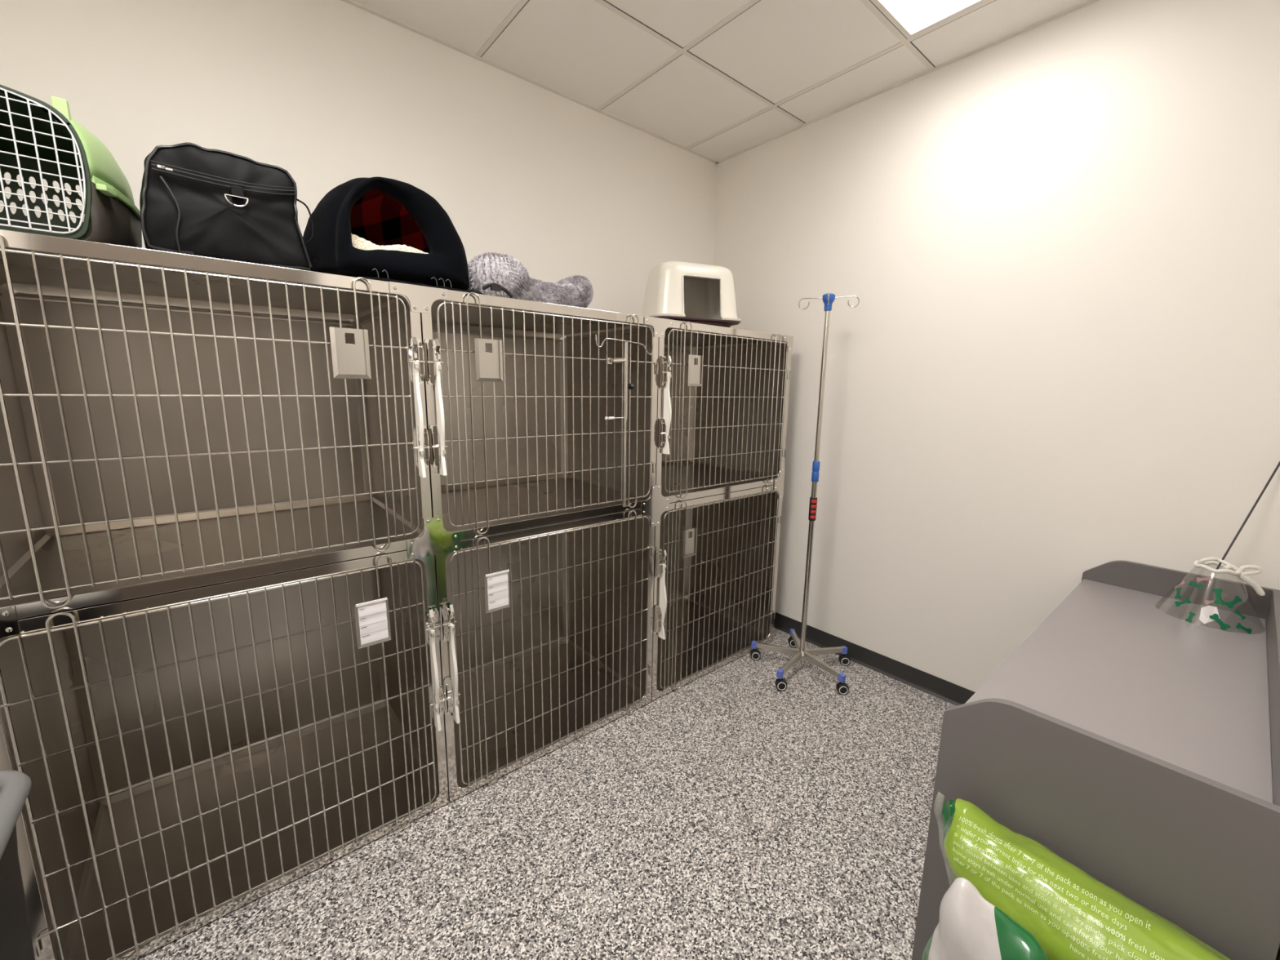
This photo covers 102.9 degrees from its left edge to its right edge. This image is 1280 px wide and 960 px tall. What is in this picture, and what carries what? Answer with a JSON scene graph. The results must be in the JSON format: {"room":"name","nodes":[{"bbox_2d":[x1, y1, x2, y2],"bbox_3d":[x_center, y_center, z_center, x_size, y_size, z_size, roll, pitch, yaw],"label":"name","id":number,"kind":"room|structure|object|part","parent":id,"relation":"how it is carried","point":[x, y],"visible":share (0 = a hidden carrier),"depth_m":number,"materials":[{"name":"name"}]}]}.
{"room":"veterinary clinic","nodes":[
{"label":"veterinary clinic","id":0,"kind":"room"},
{"bbox_2d":[0,0,716,315],"bbox_3d":[-0.730,-0.456,2.382,3.175,2.838,0.100,-8,13,-39],"label":"wall","id":1,"kind":"structure","parent":0,"point":[330,94],"depth_m":1.90,"materials":[{"name":"white paint"}]},
{"bbox_2d":[341,0,1098,164],"bbox_3d":[0.104,-1.574,1.196,2.975,0.007,2.439,-8,13,-39],"label":"trim","id":2,"kind":"structure","parent":1,"relation":"attached to","point":[349,2],"depth_m":2.17,"materials":[{"name":"beige"}]},
{"bbox_2d":[137,627,955,959],"bbox_3d":[0.064,1.172,1.683,3.175,0.100,2.639,-8,13,-39],"label":"floor","id":3,"kind":"structure","parent":0,"point":[731,815],"depth_m":1.57,"materials":[{"name":"plastic"}]},
{"bbox_2d":[0,770,35,959],"bbox_3d":[-0.928,0.870,0.671,0.226,0.812,0.364,-8,13,-39],"label":"waste bin","id":4,"kind":"object","parent":3,"relation":"on","point":[15,938],"visible":1,"depth_m":0.73,"materials":[{"name":"grey plastic"}]},
{"bbox_2d":[0,549,448,959],"bbox_3d":[-1.201,0.649,1.609,0.911,0.918,0.748,-8,13,-39],"label":"cage","id":5,"kind":"object","parent":3,"relation":"on","point":[189,757],"visible":0.97,"depth_m":1.59,"materials":[{"name":"silver metal"}]},
{"bbox_2d":[0,229,431,637],"bbox_3d":[-1.190,-0.132,1.470,0.912,0.848,0.748,-8,13,-39],"label":"cage","id":6,"kind":"object","parent":5,"relation":"on","point":[170,421],"visible":1,"depth_m":1.51,"materials":[{"name":"silver metal"}]},
{"bbox_3d":[-1.303,0.290,1.017,0.079,0.172,0.007,-8,13,-39],"label":"corner plate","id":7,"kind":"part","parent":6,"relation":"part of","materials":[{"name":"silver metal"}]},
{"bbox_2d":[0,84,142,248],"bbox_3d":[-1.382,-0.651,1.071,0.472,0.305,0.409,-8,13,-39],"label":"pet carrier","id":8,"kind":"object","parent":6,"relation":"on","point":[39,140],"visible":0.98,"depth_m":1.13,"materials":[{"name":"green plastic"}]},
{"bbox_3d":[-1.252,-0.605,0.922,0.339,0.252,0.005,-8,13,-39],"label":"wire door","id":9,"kind":"part","parent":8,"relation":"part of","materials":[{"name":"white metal"}]},
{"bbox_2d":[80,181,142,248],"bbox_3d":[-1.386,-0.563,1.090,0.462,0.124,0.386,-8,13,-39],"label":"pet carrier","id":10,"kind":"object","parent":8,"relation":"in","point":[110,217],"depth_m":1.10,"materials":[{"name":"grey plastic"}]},
{"bbox_3d":[-1.208,-0.179,1.486,0.911,0.762,0.688,-8,13,-39],"label":"casing","id":11,"kind":"part","parent":6,"relation":"part of","materials":[{"name":"silver metal"}]},
{"bbox_2d":[139,142,314,271],"bbox_3d":[-1.079,-0.664,1.330,0.335,0.251,0.457,-8,13,-39],"label":"bag","id":12,"kind":"object","parent":6,"relation":"on","point":[195,199],"visible":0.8,"depth_m":1.17,"materials":[{"name":"black fabric"}]},
{"bbox_3d":[-1.019,-0.670,1.094,0.025,0.007,0.006,-6,12,-33],"label":"zipper pull","id":13,"kind":"part","parent":12,"relation":"part of","materials":[{"name":"silver metal"}]},
{"bbox_3d":[-1.021,-0.578,1.115,0.028,0.154,0.009,-5,12,-31],"label":"seam cord","id":14,"kind":"part","parent":12,"relation":"part of","materials":[{"name":"grey fabric"}]},
{"bbox_3d":[-0.839,-0.592,1.271,0.006,0.111,0.030,8,12,36],"label":"seam cord","id":15,"kind":"part","parent":12,"relation":"part of","materials":[{"name":"black fabric"}]},
{"bbox_2d":[302,176,469,289],"bbox_3d":[-0.783,-0.740,1.571,0.454,0.288,0.426,-8,13,-39],"label":"bed","id":16,"kind":"object","parent":6,"relation":"on","point":[362,225],"visible":0.83,"depth_m":1.45,"materials":[{"name":"black fabric"}]},
{"bbox_2d":[351,233,428,253],"bbox_3d":[-0.789,-0.659,1.571,0.305,0.112,0.270,-8,13,-39],"label":"cushion","id":17,"kind":"object","parent":16,"relation":"on","point":[358,242],"depth_m":1.43,"materials":[{"name":"white fabric"}]},
{"bbox_3d":[-0.634,-0.172,1.466,0.010,0.331,0.040,-8,13,-39],"label":"latch handle","id":18,"kind":"part","parent":6,"relation":"part of","materials":[{"name":"silver metal"}]},
{"bbox_3d":[-0.646,0.631,1.609,0.010,0.340,0.040,-8,13,-39],"label":"latch handle","id":19,"kind":"part","parent":5,"relation":"part of","materials":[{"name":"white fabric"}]},
{"bbox_2d":[434,507,654,803],"bbox_3d":[-0.501,0.556,2.189,0.911,0.918,0.748,-8,13,-39],"label":"cage","id":20,"kind":"object","parent":3,"relation":"on","point":[545,642],"visible":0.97,"depth_m":2.27,"materials":[{"name":"silver metal"}]},
{"bbox_3d":[-0.600,0.625,1.647,0.010,0.340,0.040,-8,13,-39],"label":"latch handle","id":21,"kind":"part","parent":20,"relation":"part of","materials":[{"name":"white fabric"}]},
{"bbox_2d":[389,281,658,559],"bbox_3d":[-0.520,-0.248,2.020,0.992,0.792,0.748,-8,13,-39],"label":"cage","id":22,"kind":"object","parent":20,"relation":"on","point":[520,394],"visible":0.95,"depth_m":2.07,"materials":[{"name":"silver metal"}]},
{"bbox_3d":[-0.622,-0.512,1.444,0.159,0.073,0.007,-8,13,-39],"label":"corner plate","id":23,"kind":"part","parent":22,"relation":"part of","materials":[{"name":"silver metal"}]},
{"bbox_3d":[-0.632,0.173,1.566,0.158,0.119,0.007,-8,13,-39],"label":"corner plate","id":24,"kind":"part","parent":22,"relation":"part of","materials":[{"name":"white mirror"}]},
{"bbox_2d":[361,268,512,297],"bbox_3d":[-0.657,-0.597,1.588,0.446,0.041,0.282,-8,13,-39],"label":"harness","id":25,"kind":"object","parent":22,"relation":"on","point":[494,286],"visible":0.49,"depth_m":1.51,"materials":[{"name":"black fabric"}]},
{"bbox_3d":[-0.589,-0.178,1.504,0.010,0.331,0.040,-8,13,-39],"label":"latch handle","id":26,"kind":"part","parent":22,"relation":"part of","materials":[{"name":"silver metal"}]},
{"bbox_2d":[466,251,593,308],"bbox_3d":[-0.400,-0.704,1.876,0.319,0.178,0.550,8,12,34],"label":"stuffed toy","id":27,"kind":"object","parent":22,"relation":"on","point":[576,291],"visible":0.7,"depth_m":1.72,"materials":[{"name":"grey fabric"}]},
{"bbox_3d":[-0.260,-0.226,1.799,0.863,0.680,0.012,-8,13,-39],"label":"door","id":28,"kind":"part","parent":22,"relation":"part of","materials":[{"name":"silver metal"}]},
{"bbox_2d":[595,334,653,506],"bbox_3d":[-0.060,-0.212,1.945,0.274,0.641,0.031,-7,12,-36],"label":"hanger","id":29,"kind":"object","parent":22,"relation":"hanging from","point":[617,360],"visible":1,"depth_m":1.92,"materials":[{"name":"silver metal"}]},
{"bbox_3d":[-0.038,-0.353,1.929,0.027,0.023,0.022,-8,13,-39],"label":"knob","id":30,"kind":"part","parent":29,"relation":"part of","materials":[{"name":"black plastic"}]},
{"bbox_2d":[651,484,782,702],"bbox_3d":[0.202,0.464,2.770,0.916,0.918,0.748,-8,13,-39],"label":"cage","id":31,"kind":"object","parent":3,"relation":"on","point":[716,557],"visible":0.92,"depth_m":2.83,"materials":[{"name":"silver metal"}]},
{"bbox_3d":[0.100,0.532,2.227,0.010,0.340,0.040,-8,13,-39],"label":"latch handle","id":32,"kind":"part","parent":31,"relation":"part of","materials":[{"name":"silver metal"}]},
{"bbox_2d":[640,315,793,526],"bbox_3d":[0.183,-0.313,2.606,0.998,0.848,0.748,-8,13,-39],"label":"cage","id":33,"kind":"object","parent":31,"relation":"on","point":[722,392],"visible":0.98,"depth_m":2.68,"materials":[{"name":"silver metal"}]},
{"bbox_3d":[0.068,0.108,2.151,0.158,0.175,0.007,-8,13,-39],"label":"corner plate","id":34,"kind":"part","parent":33,"relation":"part of","materials":[{"name":"silver metal"}]},
{"bbox_3d":[0.079,-0.605,2.024,0.159,0.073,0.007,-8,13,-39],"label":"corner plate","id":35,"kind":"part","parent":33,"relation":"part of","materials":[{"name":"silver metal"}]},
{"bbox_3d":[0.112,-0.271,2.084,0.010,0.331,0.040,-8,13,-39],"label":"latch handle","id":36,"kind":"part","parent":33,"relation":"part of","materials":[{"name":"silver metal"}]},
{"bbox_2d":[641,261,741,327],"bbox_3d":[0.238,-0.869,2.443,0.449,0.302,0.306,-3,11,-21],"label":"box","id":37,"kind":"object","parent":33,"relation":"on","point":[677,291],"visible":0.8,"depth_m":2.36,"materials":[{"name":"beige plastic"}]},
{"bbox_2d":[654,316,739,327],"bbox_3d":[0.237,-0.740,2.465,0.437,0.042,0.296,-3,11,-21],"label":"tray","id":38,"kind":"object","parent":37,"relation":"on","point":[732,321],"depth_m":2.36,"materials":[{"name":"white plastic"}]},
{"bbox_3d":[0.441,-0.319,2.379,0.863,0.680,0.012,-8,13,-39],"label":"door","id":39,"kind":"part","parent":33,"relation":"part of","materials":[{"name":"silver metal"}]},
{"bbox_3d":[0.740,0.021,2.706,0.086,0.172,0.007,-8,13,-39],"label":"corner plate","id":40,"kind":"part","parent":33,"relation":"part of","materials":[{"name":"silver metal"}]},
{"bbox_3d":[0.750,-0.691,2.580,0.086,0.079,0.007,-8,13,-39],"label":"corner plate","id":41,"kind":"part","parent":33,"relation":"part of","materials":[{"name":"silver metal"}]},
{"bbox_2d":[750,292,859,695],"bbox_3d":[0.840,0.070,2.428,0.506,1.830,0.505,-8,13,-39],"label":"stand","id":42,"kind":"object","parent":3,"relation":"on","point":[800,652],"visible":1,"depth_m":2.46,"materials":[{"name":"silver metal"}]},
{"bbox_3d":[0.710,0.870,2.636,0.225,0.032,0.019,5,11,23],"label":"leg","id":43,"kind":"part","parent":42,"relation":"part of","materials":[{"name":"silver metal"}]},
{"bbox_3d":[0.741,0.895,2.498,0.019,0.032,0.225,10,13,40],"label":"leg","id":44,"kind":"part","parent":42,"relation":"part of","materials":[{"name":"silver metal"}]},
{"bbox_3d":[0.834,0.859,2.709,0.019,0.032,0.225,2,10,5],"label":"leg","id":45,"kind":"part","parent":42,"relation":"part of","materials":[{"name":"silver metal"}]},
{"bbox_3d":[0.885,0.899,2.485,0.019,0.032,0.225,-5,12,-30],"label":"leg","id":46,"kind":"part","parent":42,"relation":"part of","materials":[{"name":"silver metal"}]},
{"bbox_3d":[0.942,0.877,2.615,0.225,0.032,0.019,-1,10,-13],"label":"leg","id":47,"kind":"part","parent":42,"relation":"part of","materials":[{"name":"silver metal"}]},
{"bbox_2d":[922,877,1048,959],"bbox_3d":[0.598,0.974,0.795,0.102,0.609,0.357,-8,13,-39],"label":"packet","id":48,"kind":"object","parent":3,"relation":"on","point":[969,926],"visible":1,"depth_m":0.81,"materials":[{"name":"white plastic"}]},
{"bbox_2d":[942,797,1231,959],"bbox_3d":[0.717,0.958,0.897,0.182,0.610,0.447,-8,13,-39],"label":"packet","id":49,"kind":"object","parent":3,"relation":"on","point":[1071,913],"visible":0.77,"depth_m":0.84,"materials":[{"name":"green plastic"}]},
{"bbox_2d":[911,560,1279,959],"bbox_3d":[1.304,0.778,1.386,1.369,0.814,0.462,-8,13,-39],"label":"desk","id":50,"kind":"object","parent":3,"relation":"on","point":[1137,742],"visible":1,"depth_m":1.01,"materials":[{"name":"grey plastic"}]},
{"bbox_3d":[0.787,0.847,0.958,0.019,0.814,0.462,-8,13,-39],"label":"panel","id":51,"kind":"part","parent":50,"relation":"part of","materials":[{"name":"grey laminate"}]},
{"bbox_3d":[1.822,0.710,1.814,0.020,0.814,0.462,-8,13,-39],"label":"panel","id":52,"kind":"part","parent":50,"relation":"part of","materials":[{"name":"grey laminate"}]},
{"bbox_2d":[1160,556,1265,634],"bbox_3d":[1.787,0.336,1.588,0.234,0.194,0.234,-8,13,-39],"label":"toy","id":53,"kind":"object","parent":50,"relation":"on","point":[1208,613],"visible":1,"depth_m":1.53,"materials":[{"name":"white plastic"}]},
{"bbox_2d":[1216,461,1279,569],"bbox_3d":[1.862,0.099,1.555,0.174,0.383,0.005,-1,10,-9],"label":"rod","id":54,"kind":"object","parent":53,"relation":"attached to","point":[1278,464],"visible":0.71,"depth_m":1.55,"materials":[{"name":"grey"}]},
{"bbox_3d":[1.449,0.638,1.188,1.330,0.464,0.018,-8,13,-39],"label":"panel","id":55,"kind":"part","parent":50,"relation":"part of","materials":[{"name":"grey laminate"}]},
{"bbox_2d":[351,0,1088,160],"bbox_3d":[0.104,-1.585,1.194,2.955,0.018,2.419,-8,13,-39],"label":"ceiling","id":56,"kind":"structure","parent":0,"point":[584,51],"depth_m":2.04,"materials":[{"name":"white tile"}]},
{"bbox_2d":[475,0,995,149],"bbox_3d":[0.104,-1.576,1.195,2.975,0.007,2.439,-8,13,-39],"label":"ceiling grid","id":57,"kind":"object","parent":56,"relation":"attached to","point":[904,41],"depth_m":2.02,"materials":[{"name":"beige metal"}]},
{"bbox_2d":[870,0,987,39],"bbox_3d":[0.995,-1.633,1.552,0.586,0.021,0.586,-8,13,-39],"label":"recessed light","id":58,"kind":"object","parent":56,"relation":"in","point":[912,18],"visible":1,"depth_m":1.82,"materials":[{"name":"beige plastic"}]},
{"bbox_2d":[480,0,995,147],"bbox_3d":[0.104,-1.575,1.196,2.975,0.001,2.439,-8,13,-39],"label":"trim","id":59,"kind":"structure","parent":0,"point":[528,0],"depth_m":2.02,"materials":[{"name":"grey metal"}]},
{"bbox_2d":[713,0,1279,692],"bbox_3d":[1.264,-0.430,2.401,0.100,2.838,2.439,-8,13,-39],"label":"wall","id":60,"kind":"structure","parent":0,"point":[1057,241],"depth_m":2.00,"materials":[{"name":"white paint"}]},
{"bbox_2d":[773,612,975,706],"bbox_3d":[1.200,0.927,2.604,0.014,0.093,2.439,-8,13,-39],"label":"baseboard","id":61,"kind":"structure","parent":60,"relation":"attached to","point":[952,693],"depth_m":2.57,"materials":[{"name":"grey rubber"}]},
{"bbox_2d":[1275,945,1279,959],"bbox_3d":[0.900,-0.093,0.470,3.175,2.838,0.100,-8,13,-39],"label":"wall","id":62,"kind":"structure","parent":0,"point":[1277,957],"depth_m":0.88,"materials":[{"name":"white paint"}]}
]}

